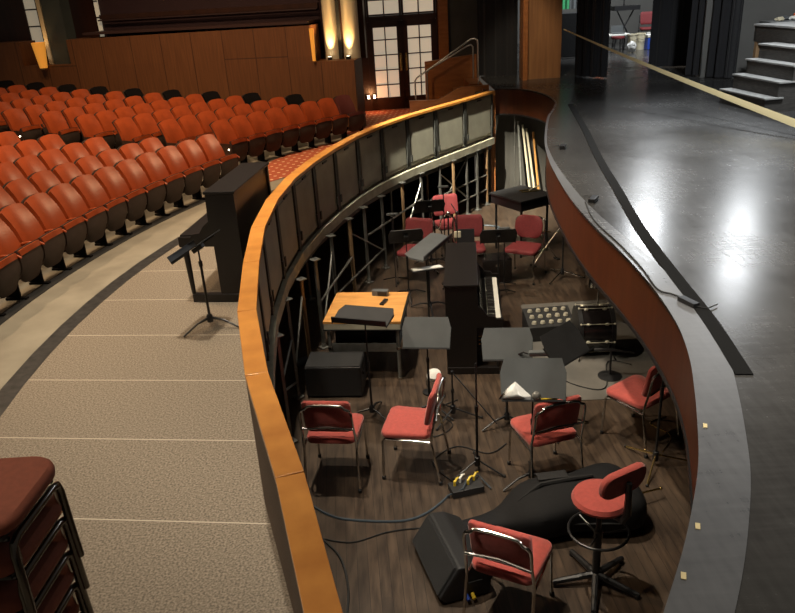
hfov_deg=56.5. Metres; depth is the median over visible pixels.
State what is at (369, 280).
support post
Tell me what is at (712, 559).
stage edge
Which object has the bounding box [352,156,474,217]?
wall
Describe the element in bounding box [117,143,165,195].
seat
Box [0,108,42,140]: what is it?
seat
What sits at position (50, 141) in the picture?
seat
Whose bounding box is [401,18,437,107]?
door
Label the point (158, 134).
seat cushion
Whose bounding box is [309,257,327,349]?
support post
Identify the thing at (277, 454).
guard rail section
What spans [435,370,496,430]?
microphone stand
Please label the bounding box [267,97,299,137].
seat
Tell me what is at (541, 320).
box
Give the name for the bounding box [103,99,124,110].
seat
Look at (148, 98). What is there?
seat
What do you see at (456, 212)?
microphone stand
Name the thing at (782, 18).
prop item
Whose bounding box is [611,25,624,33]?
device
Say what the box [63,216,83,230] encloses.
seat cushion
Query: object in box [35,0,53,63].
trim
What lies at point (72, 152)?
seat
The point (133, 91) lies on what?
seat
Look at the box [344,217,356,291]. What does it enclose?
support post
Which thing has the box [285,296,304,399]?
support post
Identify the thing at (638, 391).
chair
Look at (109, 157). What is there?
seat
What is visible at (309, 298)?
support post
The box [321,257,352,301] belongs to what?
tube
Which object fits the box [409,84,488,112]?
trim
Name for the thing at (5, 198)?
seat
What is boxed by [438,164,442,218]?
support post
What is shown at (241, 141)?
seat cushion
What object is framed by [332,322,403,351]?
shelf
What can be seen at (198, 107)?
seat
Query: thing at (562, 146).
microphone
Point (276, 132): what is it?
seat cushion
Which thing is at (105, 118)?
seat
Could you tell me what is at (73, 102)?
seat
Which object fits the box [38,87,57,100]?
seat
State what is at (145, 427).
floor
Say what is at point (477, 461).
microphone stand
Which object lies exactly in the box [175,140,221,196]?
seat
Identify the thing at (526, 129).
rod
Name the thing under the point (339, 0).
wall
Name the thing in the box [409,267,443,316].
music stand
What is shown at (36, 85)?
seat
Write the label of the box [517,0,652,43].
wall
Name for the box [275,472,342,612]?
guard rail section
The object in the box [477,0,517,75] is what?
drape
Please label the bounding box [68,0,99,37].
wall
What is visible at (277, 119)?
seat
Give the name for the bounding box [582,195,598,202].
microphone
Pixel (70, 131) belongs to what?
seat cushion
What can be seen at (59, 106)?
seat
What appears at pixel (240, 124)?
seat
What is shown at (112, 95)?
seat
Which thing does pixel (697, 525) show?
scrap
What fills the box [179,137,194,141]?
seat cushion
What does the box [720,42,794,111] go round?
stairs
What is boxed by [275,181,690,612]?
floor
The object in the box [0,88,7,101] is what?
seat
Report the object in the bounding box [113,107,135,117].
seat
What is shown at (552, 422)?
chair
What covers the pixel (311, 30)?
lamp
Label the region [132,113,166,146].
seat
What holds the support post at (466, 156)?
on the floor at (386, 573)
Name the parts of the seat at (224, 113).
backrest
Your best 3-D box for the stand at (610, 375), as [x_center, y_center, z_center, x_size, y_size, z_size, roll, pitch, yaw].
[2.451,0.628,8.427,0.375,0.367,0.270,-14,25,-22]
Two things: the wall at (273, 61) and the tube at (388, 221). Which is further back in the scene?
the wall at (273, 61)
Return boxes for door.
[366,20,405,110]
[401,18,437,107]
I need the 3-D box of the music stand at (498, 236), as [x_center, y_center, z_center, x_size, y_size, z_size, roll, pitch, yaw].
[1.440,-0.596,10.524,0.531,1.059,0.464,-2,23,4]
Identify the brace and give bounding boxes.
[286,381,297,389]
[294,295,302,370]
[324,251,332,331]
[352,233,384,250]
[410,183,420,216]
[441,174,466,197]
[448,162,464,193]
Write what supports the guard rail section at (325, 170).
on the floor at (145, 427)
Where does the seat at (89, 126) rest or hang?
on the floor at (712, 182)
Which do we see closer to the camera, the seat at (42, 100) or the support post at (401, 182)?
the support post at (401, 182)
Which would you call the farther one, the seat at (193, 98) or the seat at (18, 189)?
the seat at (193, 98)
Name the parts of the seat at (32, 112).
backrest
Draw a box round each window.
[21,0,43,41]
[92,0,104,36]
[365,0,400,16]
[400,0,435,14]
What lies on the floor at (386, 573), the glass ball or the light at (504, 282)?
the light at (504, 282)
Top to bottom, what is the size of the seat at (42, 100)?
0.859 m
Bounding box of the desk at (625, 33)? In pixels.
[609,33,629,48]
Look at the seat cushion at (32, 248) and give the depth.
8.03 m
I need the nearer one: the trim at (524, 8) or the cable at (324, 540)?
the cable at (324, 540)
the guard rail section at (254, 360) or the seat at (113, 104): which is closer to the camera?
the guard rail section at (254, 360)
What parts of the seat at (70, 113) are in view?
backrest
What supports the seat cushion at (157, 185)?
on the seat at (134, 176)
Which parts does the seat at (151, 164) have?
backrest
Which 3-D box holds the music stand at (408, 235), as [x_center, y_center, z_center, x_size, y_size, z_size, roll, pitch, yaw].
[0.149,-0.605,10.706,0.531,1.075,0.467,-5,23,-4]
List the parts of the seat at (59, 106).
backrest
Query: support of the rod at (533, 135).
on the floor at (386, 573)
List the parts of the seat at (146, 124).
backrest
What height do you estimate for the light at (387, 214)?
1.110 m
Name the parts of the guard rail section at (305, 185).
post, cap rail, steel panel, post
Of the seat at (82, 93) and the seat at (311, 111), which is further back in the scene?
the seat at (82, 93)
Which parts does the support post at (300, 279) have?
head plate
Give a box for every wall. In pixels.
[0,0,367,62]
[0,24,365,130]
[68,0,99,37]
[339,0,344,58]
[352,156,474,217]
[362,0,477,110]
[475,92,545,193]
[495,90,697,499]
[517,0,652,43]
[519,0,562,79]
[698,0,794,76]
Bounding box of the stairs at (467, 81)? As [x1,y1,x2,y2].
[441,78,481,96]
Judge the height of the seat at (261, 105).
0.859 m
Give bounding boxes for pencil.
[541,398,557,399]
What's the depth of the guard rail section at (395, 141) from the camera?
12.25 m
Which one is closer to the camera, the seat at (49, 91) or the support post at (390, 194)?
the support post at (390, 194)
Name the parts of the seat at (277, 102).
backrest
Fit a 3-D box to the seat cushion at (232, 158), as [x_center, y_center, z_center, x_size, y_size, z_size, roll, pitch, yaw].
[-2.751,-2.382,11.957,0.157,0.133,0.390,9,26,26]
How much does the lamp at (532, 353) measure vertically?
0.073 m
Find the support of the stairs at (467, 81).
on the floor at (145, 427)
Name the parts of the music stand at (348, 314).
leg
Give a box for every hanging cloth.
[562,0,568,8]
[570,0,576,8]
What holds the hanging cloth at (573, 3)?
hanging from the rail
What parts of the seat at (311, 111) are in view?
backrest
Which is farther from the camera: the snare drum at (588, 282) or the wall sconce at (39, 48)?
the wall sconce at (39, 48)
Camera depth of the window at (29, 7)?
17.91 m
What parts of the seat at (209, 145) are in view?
backrest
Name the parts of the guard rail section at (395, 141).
post, cap rail, steel panel, post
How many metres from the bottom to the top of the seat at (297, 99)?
0.859 m
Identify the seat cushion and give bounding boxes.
[0,253,17,268]
[17,240,40,255]
[19,125,39,131]
[41,227,62,242]
[58,128,77,134]
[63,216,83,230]
[85,206,104,218]
[93,131,112,136]
[106,197,124,208]
[126,188,144,199]
[131,135,150,141]
[145,180,163,190]
[152,132,161,136]
[165,173,182,182]
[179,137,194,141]
[184,166,200,175]
[201,160,218,170]
[219,154,236,163]
[228,138,246,144]
[248,133,263,139]
[266,129,280,135]
[283,125,297,130]
[298,121,314,128]
[315,118,330,125]
[331,114,346,120]
[347,111,363,116]
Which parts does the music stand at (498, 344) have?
leg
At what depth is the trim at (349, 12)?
16.01 m
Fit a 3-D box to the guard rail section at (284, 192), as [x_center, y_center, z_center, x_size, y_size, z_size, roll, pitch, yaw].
[-1.273,-0.916,8.455,0.132,0.894,0.920,-1,23,5]
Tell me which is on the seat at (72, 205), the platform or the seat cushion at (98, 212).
the seat cushion at (98, 212)
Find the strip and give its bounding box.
[380,298,387,304]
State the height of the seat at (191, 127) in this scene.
0.859 m
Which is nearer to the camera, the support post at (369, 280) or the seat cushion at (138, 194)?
the seat cushion at (138, 194)
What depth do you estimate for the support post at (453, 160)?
13.90 m
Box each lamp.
[309,28,315,60]
[423,368,441,395]
[518,350,546,356]
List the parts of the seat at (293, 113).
backrest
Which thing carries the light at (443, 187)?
on the floor at (386, 573)
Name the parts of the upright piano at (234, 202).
key lid, panel, lid, panel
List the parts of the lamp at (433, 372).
lamp shade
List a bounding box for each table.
[323,292,408,379]
[489,185,549,257]
[760,20,794,42]
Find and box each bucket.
[627,34,637,44]
[635,33,645,49]
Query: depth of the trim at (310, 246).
10.09 m
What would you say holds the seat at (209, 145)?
on the floor at (712, 182)
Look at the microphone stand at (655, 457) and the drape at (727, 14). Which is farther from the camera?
the drape at (727, 14)
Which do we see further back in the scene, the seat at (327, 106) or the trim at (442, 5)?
the trim at (442, 5)
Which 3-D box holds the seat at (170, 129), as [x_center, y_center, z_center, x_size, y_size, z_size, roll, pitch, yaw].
[-3.966,-2.936,13.389,0.571,0.859,0.488,10,27,29]
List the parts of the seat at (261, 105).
backrest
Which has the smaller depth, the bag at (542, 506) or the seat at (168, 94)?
the bag at (542, 506)
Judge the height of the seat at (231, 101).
0.859 m
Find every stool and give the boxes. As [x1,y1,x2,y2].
[553,462,646,612]
[611,36,624,52]
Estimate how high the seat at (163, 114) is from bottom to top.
0.859 m
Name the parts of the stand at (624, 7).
leg, leg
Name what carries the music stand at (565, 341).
on the floor at (386, 573)
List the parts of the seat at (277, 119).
backrest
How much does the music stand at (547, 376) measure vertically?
1.236 m
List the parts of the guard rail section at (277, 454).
cap rail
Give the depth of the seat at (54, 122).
13.88 m
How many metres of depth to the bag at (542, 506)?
6.04 m
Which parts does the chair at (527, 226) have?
seat, backrest, frame, leg, leg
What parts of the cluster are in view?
stand post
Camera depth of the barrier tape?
10.56 m
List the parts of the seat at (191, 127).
backrest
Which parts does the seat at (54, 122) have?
backrest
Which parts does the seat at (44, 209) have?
backrest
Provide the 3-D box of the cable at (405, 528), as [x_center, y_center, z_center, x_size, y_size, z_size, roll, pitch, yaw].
[-0.122,1.926,6.228,1.083,0.010,0.124,-4,23,-1]
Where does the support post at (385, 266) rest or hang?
on the floor at (386, 573)
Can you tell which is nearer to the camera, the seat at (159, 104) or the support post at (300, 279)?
the support post at (300, 279)
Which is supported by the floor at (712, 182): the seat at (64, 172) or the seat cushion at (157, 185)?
the seat at (64, 172)
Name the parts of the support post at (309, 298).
foot plate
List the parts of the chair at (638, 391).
leg, seat frame, seat, leg, frame, backrest, leg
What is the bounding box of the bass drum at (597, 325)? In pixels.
[571,303,616,361]
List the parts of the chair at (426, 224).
leg, seat, backrest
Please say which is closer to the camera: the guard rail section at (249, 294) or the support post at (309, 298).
the guard rail section at (249, 294)
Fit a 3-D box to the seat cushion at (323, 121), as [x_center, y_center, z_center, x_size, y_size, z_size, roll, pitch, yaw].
[-1.504,-3.717,14.857,0.157,0.133,0.390,17,31,39]
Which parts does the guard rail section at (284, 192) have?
post, cap rail, steel panel, post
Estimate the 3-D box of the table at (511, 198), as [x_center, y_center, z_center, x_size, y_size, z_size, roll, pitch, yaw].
[2.086,-1.432,12.472,0.720,0.985,0.800,-17,27,-28]
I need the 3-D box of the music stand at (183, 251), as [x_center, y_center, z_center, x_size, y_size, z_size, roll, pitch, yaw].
[-1.747,-0.219,6.884,0.488,0.905,0.531,3,24,14]
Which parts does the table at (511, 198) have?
leg, leg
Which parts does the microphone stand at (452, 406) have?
leg, leg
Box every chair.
[0,456,84,612]
[0,495,89,612]
[0,530,93,612]
[37,564,86,612]
[62,596,78,612]
[298,401,369,493]
[381,373,450,485]
[397,217,438,283]
[431,193,458,256]
[452,214,485,256]
[462,519,553,612]
[503,214,546,284]
[507,395,585,477]
[600,366,680,458]
[638,11,651,32]
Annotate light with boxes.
[383,212,406,286]
[433,185,448,260]
[498,227,515,292]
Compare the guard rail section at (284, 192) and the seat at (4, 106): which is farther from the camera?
the seat at (4, 106)
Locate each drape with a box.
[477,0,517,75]
[574,0,610,77]
[648,0,691,66]
[685,0,743,77]
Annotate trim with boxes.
[0,189,274,416]
[0,200,204,324]
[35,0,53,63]
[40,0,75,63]
[82,8,319,34]
[99,2,318,19]
[266,137,494,389]
[321,0,342,58]
[334,0,342,58]
[340,0,360,58]
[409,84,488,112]
[437,0,448,58]
[482,88,485,196]
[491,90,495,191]
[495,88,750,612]
[495,113,692,512]
[521,0,527,79]
[568,104,752,374]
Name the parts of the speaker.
connector plate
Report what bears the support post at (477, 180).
on the floor at (386, 573)
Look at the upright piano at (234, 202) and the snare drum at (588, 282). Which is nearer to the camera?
the upright piano at (234, 202)
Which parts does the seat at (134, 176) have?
backrest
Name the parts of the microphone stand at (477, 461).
leg, leg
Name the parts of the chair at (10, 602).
leg frame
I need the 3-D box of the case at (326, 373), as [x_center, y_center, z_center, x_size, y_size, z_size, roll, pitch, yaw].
[-0.704,0.777,8.482,0.662,0.404,0.380,-1,23,6]
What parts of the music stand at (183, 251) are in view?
leg, leg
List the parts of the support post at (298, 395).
foot plate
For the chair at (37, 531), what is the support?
on the chair at (10, 602)
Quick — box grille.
[412,515,455,595]
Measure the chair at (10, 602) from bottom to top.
0.833 m
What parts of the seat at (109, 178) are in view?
backrest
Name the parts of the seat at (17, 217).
backrest, armrest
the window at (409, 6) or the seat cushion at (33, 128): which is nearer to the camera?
the seat cushion at (33, 128)
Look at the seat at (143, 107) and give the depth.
14.69 m
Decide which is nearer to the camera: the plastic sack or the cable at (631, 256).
the cable at (631, 256)
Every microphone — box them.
[553,144,565,148]
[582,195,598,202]
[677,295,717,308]
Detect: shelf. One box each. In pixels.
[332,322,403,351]
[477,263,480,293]
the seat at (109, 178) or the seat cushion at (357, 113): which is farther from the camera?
the seat cushion at (357, 113)
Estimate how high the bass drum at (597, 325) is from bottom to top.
0.604 m
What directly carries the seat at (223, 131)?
on the floor at (712, 182)
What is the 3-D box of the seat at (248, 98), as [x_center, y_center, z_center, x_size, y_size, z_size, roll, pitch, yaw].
[-2.975,-4.122,15.845,0.571,0.859,0.470,17,30,39]
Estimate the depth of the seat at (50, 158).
11.17 m
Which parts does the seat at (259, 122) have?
backrest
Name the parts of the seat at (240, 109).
backrest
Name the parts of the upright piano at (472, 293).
lid, panel, panel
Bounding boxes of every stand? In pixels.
[167,229,238,336]
[331,305,393,420]
[388,228,425,304]
[402,317,453,419]
[405,233,451,316]
[413,199,444,270]
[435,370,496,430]
[442,204,457,289]
[453,363,505,479]
[480,229,516,292]
[481,327,532,431]
[500,358,566,490]
[530,229,559,266]
[540,320,593,443]
[549,237,585,283]
[594,348,633,381]
[611,0,640,45]
[624,379,686,486]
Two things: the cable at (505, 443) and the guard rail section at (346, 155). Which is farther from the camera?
the guard rail section at (346, 155)
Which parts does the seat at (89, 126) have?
backrest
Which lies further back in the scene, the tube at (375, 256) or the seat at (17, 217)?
the tube at (375, 256)
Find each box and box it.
[372,289,388,295]
[446,471,491,498]
[522,305,571,341]
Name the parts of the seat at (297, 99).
backrest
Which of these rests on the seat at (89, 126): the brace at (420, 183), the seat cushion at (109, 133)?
the seat cushion at (109, 133)
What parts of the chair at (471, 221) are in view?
backrest, frame, seat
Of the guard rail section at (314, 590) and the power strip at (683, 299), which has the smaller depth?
the guard rail section at (314, 590)
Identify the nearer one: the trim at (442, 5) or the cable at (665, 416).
the cable at (665, 416)
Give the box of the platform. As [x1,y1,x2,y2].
[753,21,794,57]
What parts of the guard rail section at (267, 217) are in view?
cap rail, post, steel panel, post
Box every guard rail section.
[237,261,269,360]
[237,309,267,493]
[243,226,273,356]
[245,372,303,612]
[252,199,284,309]
[267,178,300,276]
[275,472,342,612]
[286,161,319,249]
[306,148,339,227]
[328,135,360,209]
[353,125,384,193]
[376,116,409,179]
[402,107,436,167]
[433,99,465,157]
[462,91,493,146]
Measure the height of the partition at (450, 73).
1.400 m
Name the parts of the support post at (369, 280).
foot plate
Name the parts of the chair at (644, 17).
seat, backrest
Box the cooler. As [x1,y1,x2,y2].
[644,32,650,49]
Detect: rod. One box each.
[514,116,515,186]
[517,121,522,184]
[521,124,530,186]
[525,128,534,186]
[532,132,539,189]
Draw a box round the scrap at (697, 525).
[695,523,699,529]
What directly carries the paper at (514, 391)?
on the music stand at (547, 376)
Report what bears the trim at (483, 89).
attached to the wall at (504, 124)
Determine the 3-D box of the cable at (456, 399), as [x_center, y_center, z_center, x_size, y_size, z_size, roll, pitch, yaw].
[0.323,1.190,7.869,0.707,0.010,0.711,-4,23,0]
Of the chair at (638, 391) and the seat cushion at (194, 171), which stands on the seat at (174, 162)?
the seat cushion at (194, 171)
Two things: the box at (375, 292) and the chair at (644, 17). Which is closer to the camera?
the box at (375, 292)
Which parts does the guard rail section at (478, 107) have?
post, cap rail, steel panel, post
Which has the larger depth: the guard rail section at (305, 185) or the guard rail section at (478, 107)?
the guard rail section at (478, 107)
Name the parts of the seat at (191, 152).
backrest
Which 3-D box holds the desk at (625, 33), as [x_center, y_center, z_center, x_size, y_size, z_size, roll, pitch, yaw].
[6.108,-7.431,20.811,0.750,0.435,0.500,-4,23,0]
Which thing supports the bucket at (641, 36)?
on the floor at (712, 182)
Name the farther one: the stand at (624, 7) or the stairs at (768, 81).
the stand at (624, 7)
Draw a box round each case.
[304,351,366,396]
[458,229,474,242]
[477,252,511,282]
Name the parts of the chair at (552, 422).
leg, leg, seat, seat frame, backrest, frame, leg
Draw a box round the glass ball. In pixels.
[532,391,540,399]
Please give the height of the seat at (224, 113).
0.859 m
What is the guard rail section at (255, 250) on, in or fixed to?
on the floor at (145, 427)
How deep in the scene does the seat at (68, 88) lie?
16.68 m
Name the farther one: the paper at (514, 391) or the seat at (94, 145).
the seat at (94, 145)
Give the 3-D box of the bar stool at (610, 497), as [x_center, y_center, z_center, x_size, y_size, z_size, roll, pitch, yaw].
[1.472,1.552,5.411,0.642,1.169,0.639,-15,26,-25]
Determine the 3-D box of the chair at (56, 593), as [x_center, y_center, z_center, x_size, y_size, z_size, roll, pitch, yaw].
[-1.651,1.260,3.049,0.542,0.833,0.464,-2,23,3]
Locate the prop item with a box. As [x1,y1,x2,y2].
[774,16,784,20]
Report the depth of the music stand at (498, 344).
7.32 m
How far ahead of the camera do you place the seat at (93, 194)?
9.68 m
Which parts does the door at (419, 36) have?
handle, glass pane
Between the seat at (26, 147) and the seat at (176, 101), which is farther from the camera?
the seat at (176, 101)
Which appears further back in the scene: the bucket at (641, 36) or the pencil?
the bucket at (641, 36)
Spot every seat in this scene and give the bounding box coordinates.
[0,80,14,90]
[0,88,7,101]
[0,93,20,107]
[0,102,12,129]
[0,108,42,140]
[0,121,8,132]
[0,131,20,145]
[0,145,20,162]
[0,162,24,186]
[0,187,15,207]
[0,203,71,281]
[0,218,50,296]
[0,253,28,299]
[2,178,38,202]
[6,85,26,96]
[10,98,43,134]
[13,139,43,156]
[13,155,46,178]
[18,90,39,103]
[21,193,92,267]
[22,104,47,134]
[25,82,44,94]
[27,170,60,192]
[30,95,51,110]
[36,134,65,149]
[37,149,68,169]
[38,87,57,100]
[39,111,80,143]
[44,101,82,141]
[45,183,112,254]
[50,92,71,106]
[50,163,82,183]
[57,84,76,95]
[60,143,89,162]
[61,107,84,142]
[65,97,86,112]
[69,174,132,242]
[70,89,90,103]
[74,114,115,148]
[74,156,103,174]
[82,103,104,114]
[82,137,110,155]
[84,94,105,109]
[89,86,108,100]
[91,166,151,232]
[94,110,121,148]
[96,149,123,166]
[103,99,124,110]
[104,91,125,106]
[112,117,151,144]
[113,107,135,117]
[113,159,169,222]
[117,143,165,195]
[123,88,144,102]
[123,96,143,106]
[131,103,153,114]
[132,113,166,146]
[135,152,188,213]
[138,137,184,187]
[142,93,162,103]
[149,100,170,110]
[151,109,174,122]
[155,146,204,204]
[157,119,195,145]
[161,89,181,100]
[167,97,188,107]
[170,105,192,119]
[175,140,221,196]
[176,115,214,137]
[184,94,204,104]
[188,102,210,114]
[195,111,217,132]
[195,134,239,178]
[201,91,220,102]
[206,99,227,111]
[209,120,249,162]
[214,107,248,150]
[224,96,244,107]
[228,115,267,163]
[232,104,265,146]
[241,93,261,104]
[246,111,284,158]
[250,100,282,141]
[264,108,301,154]
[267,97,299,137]
[281,104,317,149]
[284,94,315,135]
[299,101,333,145]
[316,98,349,141]
[333,95,365,137]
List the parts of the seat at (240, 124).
backrest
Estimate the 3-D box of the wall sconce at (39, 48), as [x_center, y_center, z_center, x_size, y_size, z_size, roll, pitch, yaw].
[-8.235,-5.790,17.102,0.300,0.590,0.310,2,24,12]
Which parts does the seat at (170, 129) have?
backrest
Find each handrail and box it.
[414,37,478,99]
[426,44,473,99]
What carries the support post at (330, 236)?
on the floor at (386, 573)
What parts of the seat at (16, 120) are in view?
backrest, panel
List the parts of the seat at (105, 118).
backrest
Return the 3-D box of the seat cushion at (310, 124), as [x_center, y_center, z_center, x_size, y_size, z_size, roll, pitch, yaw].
[-1.799,-3.568,14.555,0.157,0.133,0.390,16,30,38]
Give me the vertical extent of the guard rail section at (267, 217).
0.894 m
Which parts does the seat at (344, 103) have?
backrest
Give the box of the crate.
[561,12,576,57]
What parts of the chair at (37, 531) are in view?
seat, leg frame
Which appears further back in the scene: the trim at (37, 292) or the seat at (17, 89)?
the seat at (17, 89)
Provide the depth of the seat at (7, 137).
12.30 m
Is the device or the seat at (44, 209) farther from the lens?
the device
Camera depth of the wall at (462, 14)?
18.52 m
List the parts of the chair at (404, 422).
leg, seat, seat frame, backrest, leg, frame, leg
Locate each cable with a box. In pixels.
[314,494,448,522]
[322,537,349,612]
[324,528,418,542]
[432,443,506,481]
[433,399,457,436]
[566,360,630,389]
[585,201,678,296]
[650,416,671,451]
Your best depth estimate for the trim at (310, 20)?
16.56 m
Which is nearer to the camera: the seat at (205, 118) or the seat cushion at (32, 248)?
the seat cushion at (32, 248)
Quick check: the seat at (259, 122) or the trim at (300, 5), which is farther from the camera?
the trim at (300, 5)
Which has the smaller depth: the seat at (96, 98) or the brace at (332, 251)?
the brace at (332, 251)
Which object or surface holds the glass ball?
on the music stand at (547, 376)
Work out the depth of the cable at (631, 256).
5.57 m
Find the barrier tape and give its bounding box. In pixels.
[563,29,794,126]
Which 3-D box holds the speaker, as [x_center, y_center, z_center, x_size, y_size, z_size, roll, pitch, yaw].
[0.416,1.937,5.752,0.432,0.311,0.740,-10,24,-14]
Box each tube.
[284,340,292,374]
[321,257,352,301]
[338,248,384,291]
[367,198,421,236]
[442,174,486,194]
[458,189,486,203]
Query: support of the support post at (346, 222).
on the floor at (386, 573)
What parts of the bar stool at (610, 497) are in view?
leg, leg, leg, seat, leg, leg, backrest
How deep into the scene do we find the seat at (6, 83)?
17.11 m
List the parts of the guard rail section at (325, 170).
post, cap rail, steel panel, post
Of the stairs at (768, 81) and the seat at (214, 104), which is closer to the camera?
the stairs at (768, 81)
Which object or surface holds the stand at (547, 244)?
on the floor at (386, 573)
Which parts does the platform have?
leg, frame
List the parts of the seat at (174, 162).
backrest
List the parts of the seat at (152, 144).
backrest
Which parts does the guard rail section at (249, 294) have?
cap rail, steel panel, post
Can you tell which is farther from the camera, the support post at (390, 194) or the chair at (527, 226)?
the support post at (390, 194)
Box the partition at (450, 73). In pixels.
[425,54,476,99]
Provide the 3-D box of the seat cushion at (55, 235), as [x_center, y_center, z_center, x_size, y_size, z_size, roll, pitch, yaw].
[-3.979,-0.801,8.466,0.157,0.133,0.390,0,24,9]
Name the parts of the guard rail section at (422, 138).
post, cap rail, steel panel, post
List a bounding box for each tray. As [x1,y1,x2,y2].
[409,267,443,272]
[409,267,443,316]
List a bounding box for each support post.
[277,332,297,443]
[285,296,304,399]
[295,277,310,356]
[305,261,314,300]
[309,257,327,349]
[326,234,337,295]
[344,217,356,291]
[346,222,354,261]
[359,206,373,283]
[377,195,390,268]
[389,192,393,231]
[399,181,405,245]
[418,172,423,217]
[426,175,428,199]
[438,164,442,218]
[451,159,455,216]
[464,153,469,214]
[474,150,480,210]
[483,145,490,205]
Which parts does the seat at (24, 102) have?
backrest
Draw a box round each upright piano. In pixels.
[178,162,270,301]
[443,242,503,373]
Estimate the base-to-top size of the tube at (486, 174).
0.030 m
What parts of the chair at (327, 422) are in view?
leg, backrest, frame, seat frame, seat, leg, leg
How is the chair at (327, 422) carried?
on the floor at (386, 573)
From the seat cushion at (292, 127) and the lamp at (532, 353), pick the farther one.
the seat cushion at (292, 127)
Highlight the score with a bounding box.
[411,265,442,270]
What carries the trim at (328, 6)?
on the wall at (273, 61)
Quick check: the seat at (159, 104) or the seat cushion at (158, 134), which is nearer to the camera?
the seat cushion at (158, 134)
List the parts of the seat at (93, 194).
backrest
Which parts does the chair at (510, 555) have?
leg, frame, backrest, seat frame, seat, leg, leg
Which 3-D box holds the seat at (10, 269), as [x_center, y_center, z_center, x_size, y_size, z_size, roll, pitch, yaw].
[-4.280,-0.386,7.695,0.571,0.859,0.470,-1,23,5]
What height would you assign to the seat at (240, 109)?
0.859 m
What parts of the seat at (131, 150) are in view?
backrest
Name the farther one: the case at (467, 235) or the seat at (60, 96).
the seat at (60, 96)
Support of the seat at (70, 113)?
on the floor at (712, 182)
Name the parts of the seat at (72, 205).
backrest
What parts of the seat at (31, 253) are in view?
backrest, armrest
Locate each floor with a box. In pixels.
[0,37,794,612]
[0,108,490,612]
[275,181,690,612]
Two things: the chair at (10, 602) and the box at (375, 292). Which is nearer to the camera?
the chair at (10, 602)
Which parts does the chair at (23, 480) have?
rail, seat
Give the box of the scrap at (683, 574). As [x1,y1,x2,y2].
[681,572,685,579]
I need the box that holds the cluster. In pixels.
[439,211,460,284]
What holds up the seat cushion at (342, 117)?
on the seat at (327, 106)
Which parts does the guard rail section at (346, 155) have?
post, cap rail, steel panel, post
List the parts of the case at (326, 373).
lid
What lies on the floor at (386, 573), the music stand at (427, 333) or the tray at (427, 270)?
the music stand at (427, 333)
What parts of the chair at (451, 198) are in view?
seat, backrest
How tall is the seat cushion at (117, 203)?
0.133 m
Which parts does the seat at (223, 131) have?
backrest, panel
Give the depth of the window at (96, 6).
17.51 m
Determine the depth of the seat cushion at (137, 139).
13.29 m
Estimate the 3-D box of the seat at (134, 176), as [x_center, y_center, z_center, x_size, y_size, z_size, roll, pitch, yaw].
[-3.643,-1.657,10.549,0.571,0.859,0.470,5,25,19]
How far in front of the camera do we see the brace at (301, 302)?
8.45 m
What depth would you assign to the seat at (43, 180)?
10.00 m
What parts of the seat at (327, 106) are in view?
backrest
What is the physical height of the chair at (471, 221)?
0.930 m
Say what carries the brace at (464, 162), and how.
attached to the support post at (439, 167)
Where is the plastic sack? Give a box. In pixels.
[626,41,636,52]
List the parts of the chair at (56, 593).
leg frame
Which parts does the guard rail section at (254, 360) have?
cap rail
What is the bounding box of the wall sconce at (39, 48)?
[31,42,47,69]
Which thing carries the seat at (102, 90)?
on the floor at (712, 182)
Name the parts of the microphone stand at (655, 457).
leg, leg, leg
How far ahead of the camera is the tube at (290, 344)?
7.76 m
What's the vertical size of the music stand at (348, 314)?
1.231 m
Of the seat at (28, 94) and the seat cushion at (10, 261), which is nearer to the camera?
the seat cushion at (10, 261)
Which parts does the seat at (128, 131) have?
backrest, panel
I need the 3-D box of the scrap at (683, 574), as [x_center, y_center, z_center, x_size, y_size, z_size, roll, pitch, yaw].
[1.015,0.956,2.626,0.018,0.004,0.035,5,25,18]
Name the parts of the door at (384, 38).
glass pane, handle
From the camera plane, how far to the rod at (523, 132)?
15.33 m
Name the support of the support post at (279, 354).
on the floor at (386, 573)
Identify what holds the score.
on the music stand at (427, 270)
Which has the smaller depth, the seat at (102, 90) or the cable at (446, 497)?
the cable at (446, 497)
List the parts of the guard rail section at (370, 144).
post, cap rail, steel panel, post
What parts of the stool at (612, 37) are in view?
seat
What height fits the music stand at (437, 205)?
1.125 m
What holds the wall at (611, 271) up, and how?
attached to the wall at (504, 124)
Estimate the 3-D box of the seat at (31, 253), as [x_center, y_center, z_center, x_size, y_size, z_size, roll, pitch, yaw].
[-4.238,-0.569,8.111,0.571,0.859,0.470,0,23,7]
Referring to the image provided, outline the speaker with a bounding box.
[412,511,490,602]
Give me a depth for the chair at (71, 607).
3.19 m
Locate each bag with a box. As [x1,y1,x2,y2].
[462,463,662,538]
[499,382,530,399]
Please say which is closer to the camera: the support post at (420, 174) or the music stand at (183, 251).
the music stand at (183, 251)
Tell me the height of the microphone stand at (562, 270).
1.506 m
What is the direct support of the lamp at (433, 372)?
on the floor at (386, 573)
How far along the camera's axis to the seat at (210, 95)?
15.95 m
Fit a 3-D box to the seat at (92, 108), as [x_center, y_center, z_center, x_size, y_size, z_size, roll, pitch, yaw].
[-5.868,-3.602,14.742,0.571,0.859,0.470,11,27,30]
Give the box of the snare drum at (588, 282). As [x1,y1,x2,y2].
[585,273,598,305]
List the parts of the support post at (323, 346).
head plate, foot plate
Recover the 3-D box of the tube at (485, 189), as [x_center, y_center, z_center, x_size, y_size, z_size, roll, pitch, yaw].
[1.325,-2.094,14.525,0.030,0.030,1.780,13,28,33]
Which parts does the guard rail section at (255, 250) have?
cap rail, post, steel panel, post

